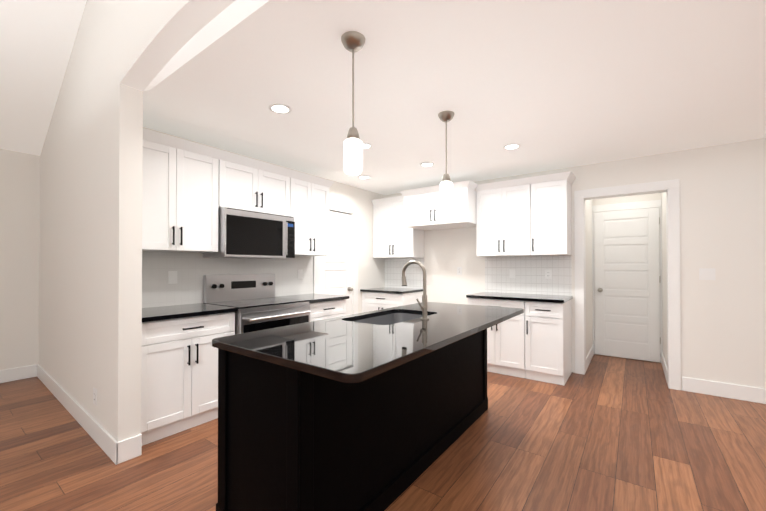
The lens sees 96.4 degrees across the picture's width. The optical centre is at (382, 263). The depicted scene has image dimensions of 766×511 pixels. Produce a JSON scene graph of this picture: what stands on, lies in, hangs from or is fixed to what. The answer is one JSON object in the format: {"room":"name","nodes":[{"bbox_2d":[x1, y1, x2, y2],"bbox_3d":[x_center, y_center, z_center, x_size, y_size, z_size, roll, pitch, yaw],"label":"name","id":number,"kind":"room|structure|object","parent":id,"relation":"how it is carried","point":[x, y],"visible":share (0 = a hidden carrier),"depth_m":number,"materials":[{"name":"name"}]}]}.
{"room":"kitchen","nodes":[
{"label":"kitchen","id":0,"kind":"room"},
{"bbox_2d":[0,149,39,369],"bbox_3d":[-5.497,-1.101,2.027,0.140,4.782,5.060,0,-1,36],"label":"wall","id":1,"kind":"structure","parent":0,"point":[19,244],"depth_m":3.84,"materials":[{"name":"white paint"}]},
{"bbox_2d":[0,366,26,382],"bbox_3d":[-5.453,1.219,1.938,0.014,0.140,4.998,0,-1,36],"label":"baseboard","id":2,"kind":"structure","parent":1,"relation":"attached to","point":[13,374],"depth_m":3.79,"materials":[{"name":"white paint"}]},
{"bbox_2d":[0,0,86,155],"bbox_3d":[-1.729,-2.313,-0.765,9.250,2.103,4.998,0,-1,36],"label":"ceiling","id":3,"kind":"structure","parent":0,"point":[37,38],"depth_m":3.05,"materials":[{"name":"white paint"}]},
{"bbox_2d":[38,0,234,441],"bbox_3d":[-0.253,-1.108,1.238,9.250,4.782,0.130,0,-1,36],"label":"wall","id":4,"kind":"structure","parent":0,"point":[123,52],"depth_m":2.44,"materials":[{"name":"white paint"}]},
{"bbox_2d":[27,364,135,464],"bbox_3d":[-2.829,1.228,3.070,2.849,0.140,0.094,0,-1,36],"label":"baseboard","id":5,"kind":"structure","parent":4,"relation":"attached to","point":[113,449],"depth_m":2.57,"materials":[{"name":"white paint"}]},
{"bbox_2d":[93,388,96,405],"bbox_3d":[-2.121,0.983,2.522,0.075,0.115,0.007,0,-1,36],"label":"outlet","id":6,"kind":"object","parent":4,"relation":"attached to","point":[94,390],"depth_m":2.51,"materials":[{"name":"white plastic"}]},
{"bbox_2d":[143,127,384,312],"bbox_3d":[-1.145,-0.023,4.284,0.160,2.660,3.740,0,-1,36],"label":"wall","id":7,"kind":"structure","parent":0,"point":[371,271],"depth_m":5.30,"materials":[{"name":"white paint"}]},
{"bbox_2d":[142,251,312,307],"bbox_3d":[-1.546,0.139,3.597,0.003,0.495,2.150,0,-1,36],"label":"tile backsplash","id":8,"kind":"structure","parent":7,"relation":"attached to","point":[190,268],"depth_m":3.27,"materials":[{"name":"white tile"}]},
{"bbox_2d":[168,271,176,283],"bbox_3d":[-1.903,0.128,3.102,0.006,0.115,0.075,0,-1,36],"label":"outlet","id":9,"kind":"object","parent":8,"relation":"attached to","point":[172,277],"depth_m":3.10,"materials":[{"name":"white plastic"}]},
{"bbox_2d":[142,128,334,255],"bbox_3d":[-1.387,-0.559,3.502,0.370,0.920,2.177,0,-1,36],"label":"upper cabinet","id":10,"kind":"object","parent":7,"relation":"attached to","point":[189,188],"visible":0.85,"depth_m":3.06,"materials":[{"name":"white wood"}]},
{"bbox_2d":[202,207,294,258],"bbox_3d":[-1.334,-0.279,3.502,0.454,0.450,0.785,0,-1,36],"label":"microwave","id":11,"kind":"object","parent":10,"relation":"attached to","point":[242,233],"visible":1,"depth_m":3.32,"materials":[{"name":"silver metal"}]},
{"bbox_2d":[313,202,357,313],"bbox_3d":[-0.698,0.239,4.859,0.158,2.145,0.880,0,-1,36],"label":"door frame","id":12,"kind":"structure","parent":7,"relation":"attached to","point":[353,211],"depth_m":5.10,"materials":[{"name":"white paint"}]},
{"bbox_2d":[320,210,352,314],"bbox_3d":[-0.646,0.285,4.820,0.107,2.028,0.678,0,-1,36],"label":"hall door","id":13,"kind":"structure","parent":7,"relation":"in","point":[336,271],"depth_m":4.89,"materials":[{"name":"white paint"}]},
{"bbox_2d":[0,354,765,510],"bbox_3d":[-0.235,1.343,1.244,9.650,0.120,10.450,0,-1,36],"label":"floor","id":14,"kind":"structure","parent":0,"point":[607,433],"depth_m":2.28,"materials":[{"name":"brown wood"}]},
{"bbox_2d":[141,293,348,445],"bbox_3d":[-1.289,0.843,3.402,0.635,0.915,2.149,0,-1,36],"label":"base cabinet","id":15,"kind":"object","parent":14,"relation":"on","point":[179,379],"depth_m":2.63,"materials":[{"name":"white wood"}]},
{"bbox_2d":[203,274,309,334],"bbox_3d":[-1.221,0.708,3.412,0.702,1.185,0.785,0,-1,36],"label":"range","id":16,"kind":"object","parent":14,"relation":"on","point":[255,301],"visible":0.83,"depth_m":3.36,"materials":[{"name":"silver metal"}]},
{"bbox_2d":[216,326,490,510],"bbox_3d":[0.054,0.851,2.369,0.618,0.884,2.138,0,-1,36],"label":"kitchen island","id":17,"kind":"object","parent":14,"relation":"on","point":[381,410],"depth_m":1.62,"materials":[{"name":"black wood"}]},
{"bbox_2d":[212,302,523,385],"bbox_3d":[0.169,0.392,2.275,0.940,0.032,2.180,0,-1,36],"label":"island countertop","id":18,"kind":"structure","parent":17,"relation":"on","point":[341,349],"depth_m":1.67,"materials":[{"name":"black stone"}]},
{"bbox_2d":[352,310,419,321],"bbox_3d":[0.069,0.508,2.459,0.408,0.222,0.728,0,-1,36],"label":"sink","id":19,"kind":"object","parent":18,"relation":"in","point":[397,315],"depth_m":2.77,"materials":[{"name":"grey metal"}]},
{"bbox_2d":[402,260,428,319],"bbox_3d":[0.205,0.179,2.337,0.214,0.396,0.111,0,-1,36],"label":"faucet","id":20,"kind":"object","parent":18,"relation":"on","point":[423,308],"visible":1,"depth_m":2.30,"materials":[{"name":"silver metal"}]},
{"bbox_2d":[360,287,422,312],"bbox_3d":[0.147,0.857,5.249,0.766,0.915,0.635,0,-1,36],"label":"base cabinet","id":21,"kind":"object","parent":14,"relation":"on","point":[373,299],"visible":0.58,"depth_m":5.04,"materials":[{"name":"white wood"}]},
{"bbox_2d":[466,292,572,385],"bbox_3d":[1.644,0.849,4.152,1.079,0.915,0.635,0,-1,36],"label":"base cabinet","id":22,"kind":"object","parent":14,"relation":"on","point":[533,341],"visible":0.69,"depth_m":3.83,"materials":[{"name":"white wood"}]},
{"bbox_2d":[143,0,765,194],"bbox_3d":[1.755,-1.419,2.255,7.210,0.500,3.880,0,-1,36],"label":"ceiling","id":23,"kind":"structure","parent":0,"point":[546,85],"depth_m":2.24,"materials":[{"name":"white paint"}]},
{"bbox_2d":[268,103,291,113],"bbox_3d":[-0.774,-1.164,2.582,0.170,0.008,0.170,0,-1,36],"label":"recessed light","id":24,"kind":"object","parent":23,"relation":"in","point":[278,108],"visible":1,"depth_m":2.57,"materials":[{"name":"white paint"}]},
{"bbox_2d":[341,31,364,174],"bbox_3d":[-0.156,-0.820,1.791,0.128,0.705,0.128,0,-1,36],"label":"pendant light","id":25,"kind":"object","parent":23,"relation":"hanging from","point":[353,42],"visible":1,"depth_m":1.76,"materials":[{"name":"white glass"}]},
{"bbox_2d":[358,175,369,178],"bbox_3d":[-0.252,-1.149,4.580,0.170,0.008,0.170,0,-1,36],"label":"recessed light","id":26,"kind":"object","parent":23,"relation":"in","point":[364,177],"visible":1,"depth_m":4.58,"materials":[{"name":"white paint"}]},
{"bbox_2d":[363,143,371,148],"bbox_3d":[-0.189,-1.158,3.381,0.170,0.008,0.170,0,-1,36],"label":"recessed light","id":27,"kind":"object","parent":23,"relation":"in","point":[366,145],"visible":0.62,"depth_m":3.37,"materials":[{"name":"white paint"}]},
{"bbox_2d":[420,162,433,166],"bbox_3d":[0.516,-1.153,4.004,0.170,0.008,0.170,0,-1,36],"label":"recessed light","id":28,"kind":"object","parent":23,"relation":"in","point":[426,164],"visible":0.98,"depth_m":4.00,"materials":[{"name":"white paint"}]},
{"bbox_2d":[438,111,453,204],"bbox_3d":[0.495,-0.813,2.678,0.128,0.705,0.128,0,-1,36],"label":"pendant light","id":29,"kind":"object","parent":23,"relation":"hanging from","point":[446,190],"visible":1,"depth_m":2.64,"materials":[{"name":"white glass"}]},
{"bbox_2d":[503,144,520,149],"bbox_3d":[1.281,-1.158,3.406,0.170,0.008,0.170,0,-1,36],"label":"recessed light","id":30,"kind":"object","parent":23,"relation":"in","point":[510,146],"visible":1,"depth_m":3.39,"materials":[{"name":"white paint"}]},
{"bbox_2d":[385,138,765,389],"bbox_3d":[2.861,-0.027,3.752,7.210,2.660,0.140,0,-1,36],"label":"wall","id":31,"kind":"structure","parent":0,"point":[722,187],"depth_m":3.44,"materials":[{"name":"white paint"}]},
{"bbox_2d":[371,195,423,257],"bbox_3d":[0.243,-0.545,5.355,0.800,0.920,0.370,0,-1,36],"label":"upper cabinet","id":32,"kind":"object","parent":31,"relation":"attached to","point":[393,237],"visible":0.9,"depth_m":5.25,"materials":[{"name":"white wood"}]},
{"bbox_2d":[399,180,477,229],"bbox_3d":[0.831,-0.759,4.758,1.047,0.500,0.640,0,-1,36],"label":"upper cabinet","id":33,"kind":"object","parent":31,"relation":"attached to","point":[425,208],"visible":0.94,"depth_m":4.52,"materials":[{"name":"white wood"}]},
{"bbox_2d":[457,267,461,274],"bbox_3d":[1.104,0.112,4.948,0.075,0.115,0.007,0,-1,36],"label":"outlet","id":34,"kind":"object","parent":31,"relation":"attached to","point":[459,269],"depth_m":4.95,"materials":[{"name":"white plastic"}]},
{"bbox_2d":[385,255,571,295],"bbox_3d":[1.143,0.149,4.921,2.766,0.495,0.003,0,-1,36],"label":"tile backsplash","id":35,"kind":"structure","parent":31,"relation":"attached to","point":[529,278],"depth_m":4.48,"materials":[{"name":"white tile"}]},
{"bbox_2d":[510,269,514,277],"bbox_3d":[1.703,0.139,4.507,0.075,0.115,0.007,0,-1,36],"label":"outlet","id":36,"kind":"object","parent":31,"relation":"attached to","point":[512,271],"depth_m":4.50,"materials":[{"name":"white plastic"}]},
{"bbox_2d":[476,171,574,256],"bbox_3d":[1.742,-0.553,4.255,1.105,0.920,0.370,0,-1,36],"label":"upper cabinet","id":37,"kind":"object","parent":31,"relation":"attached to","point":[529,216],"visible":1,"depth_m":4.11,"materials":[{"name":"white wood"}]},
{"bbox_2d":[545,270,551,278],"bbox_3d":[2.053,0.137,4.252,0.075,0.115,0.007,0,-1,36],"label":"outlet","id":38,"kind":"object","parent":31,"relation":"attached to","point":[548,273],"depth_m":4.25,"materials":[{"name":"white plastic"}]},
{"bbox_2d":[585,345,593,372],"bbox_3d":[2.699,1.239,4.481,0.014,0.140,1.100,0,-1,36],"label":"baseboard","id":39,"kind":"structure","parent":31,"relation":"attached to","point":[589,357],"depth_m":4.43,"materials":[{"name":"white paint"}]},
{"bbox_2d":[594,207,660,361],"bbox_3d":[3.318,0.284,4.682,0.736,2.028,0.107,0,-1,36],"label":"pantry door","id":40,"kind":"structure","parent":31,"relation":"in","point":[627,279],"depth_m":4.68,"materials":[{"name":"white paint"}]},
{"bbox_2d":[592,200,662,353],"bbox_3d":[3.342,0.240,4.718,0.780,2.140,0.030,0,-1,36],"label":"door frame","id":41,"kind":"structure","parent":31,"relation":"attached to","point":[630,206],"depth_m":4.67,"materials":[{"name":"white paint"}]},
{"bbox_2d":[574,179,680,389],"bbox_3d":[2.707,0.221,3.852,0.950,2.165,0.158,0,-1,36],"label":"door frame","id":42,"kind":"structure","parent":31,"relation":"attached to","point":[671,188],"depth_m":3.64,"materials":[{"name":"white paint"}]},
{"bbox_2d":[661,353,667,384],"bbox_3d":[3.316,1.235,4.028,0.014,0.140,1.100,0,-1,36],"label":"baseboard","id":43,"kind":"structure","parent":31,"relation":"attached to","point":[663,362],"depth_m":4.00,"materials":[{"name":"white paint"}]},
{"bbox_2d":[699,268,715,279],"bbox_3d":[3.216,0.110,3.398,0.118,0.115,0.007,0,-1,36],"label":"light switch","id":44,"kind":"object","parent":31,"relation":"attached to","point":[706,273],"depth_m":3.40,"materials":[{"name":"white plastic"}]},
{"bbox_2d":[682,377,765,403],"bbox_3d":[4.391,1.223,2.525,3.305,0.140,0.014,0,-1,36],"label":"baseboard","id":45,"kind":"structure","parent":31,"relation":"attached to","point":[727,390],"depth_m":3.31,"materials":[{"name":"white paint"}]}
]}

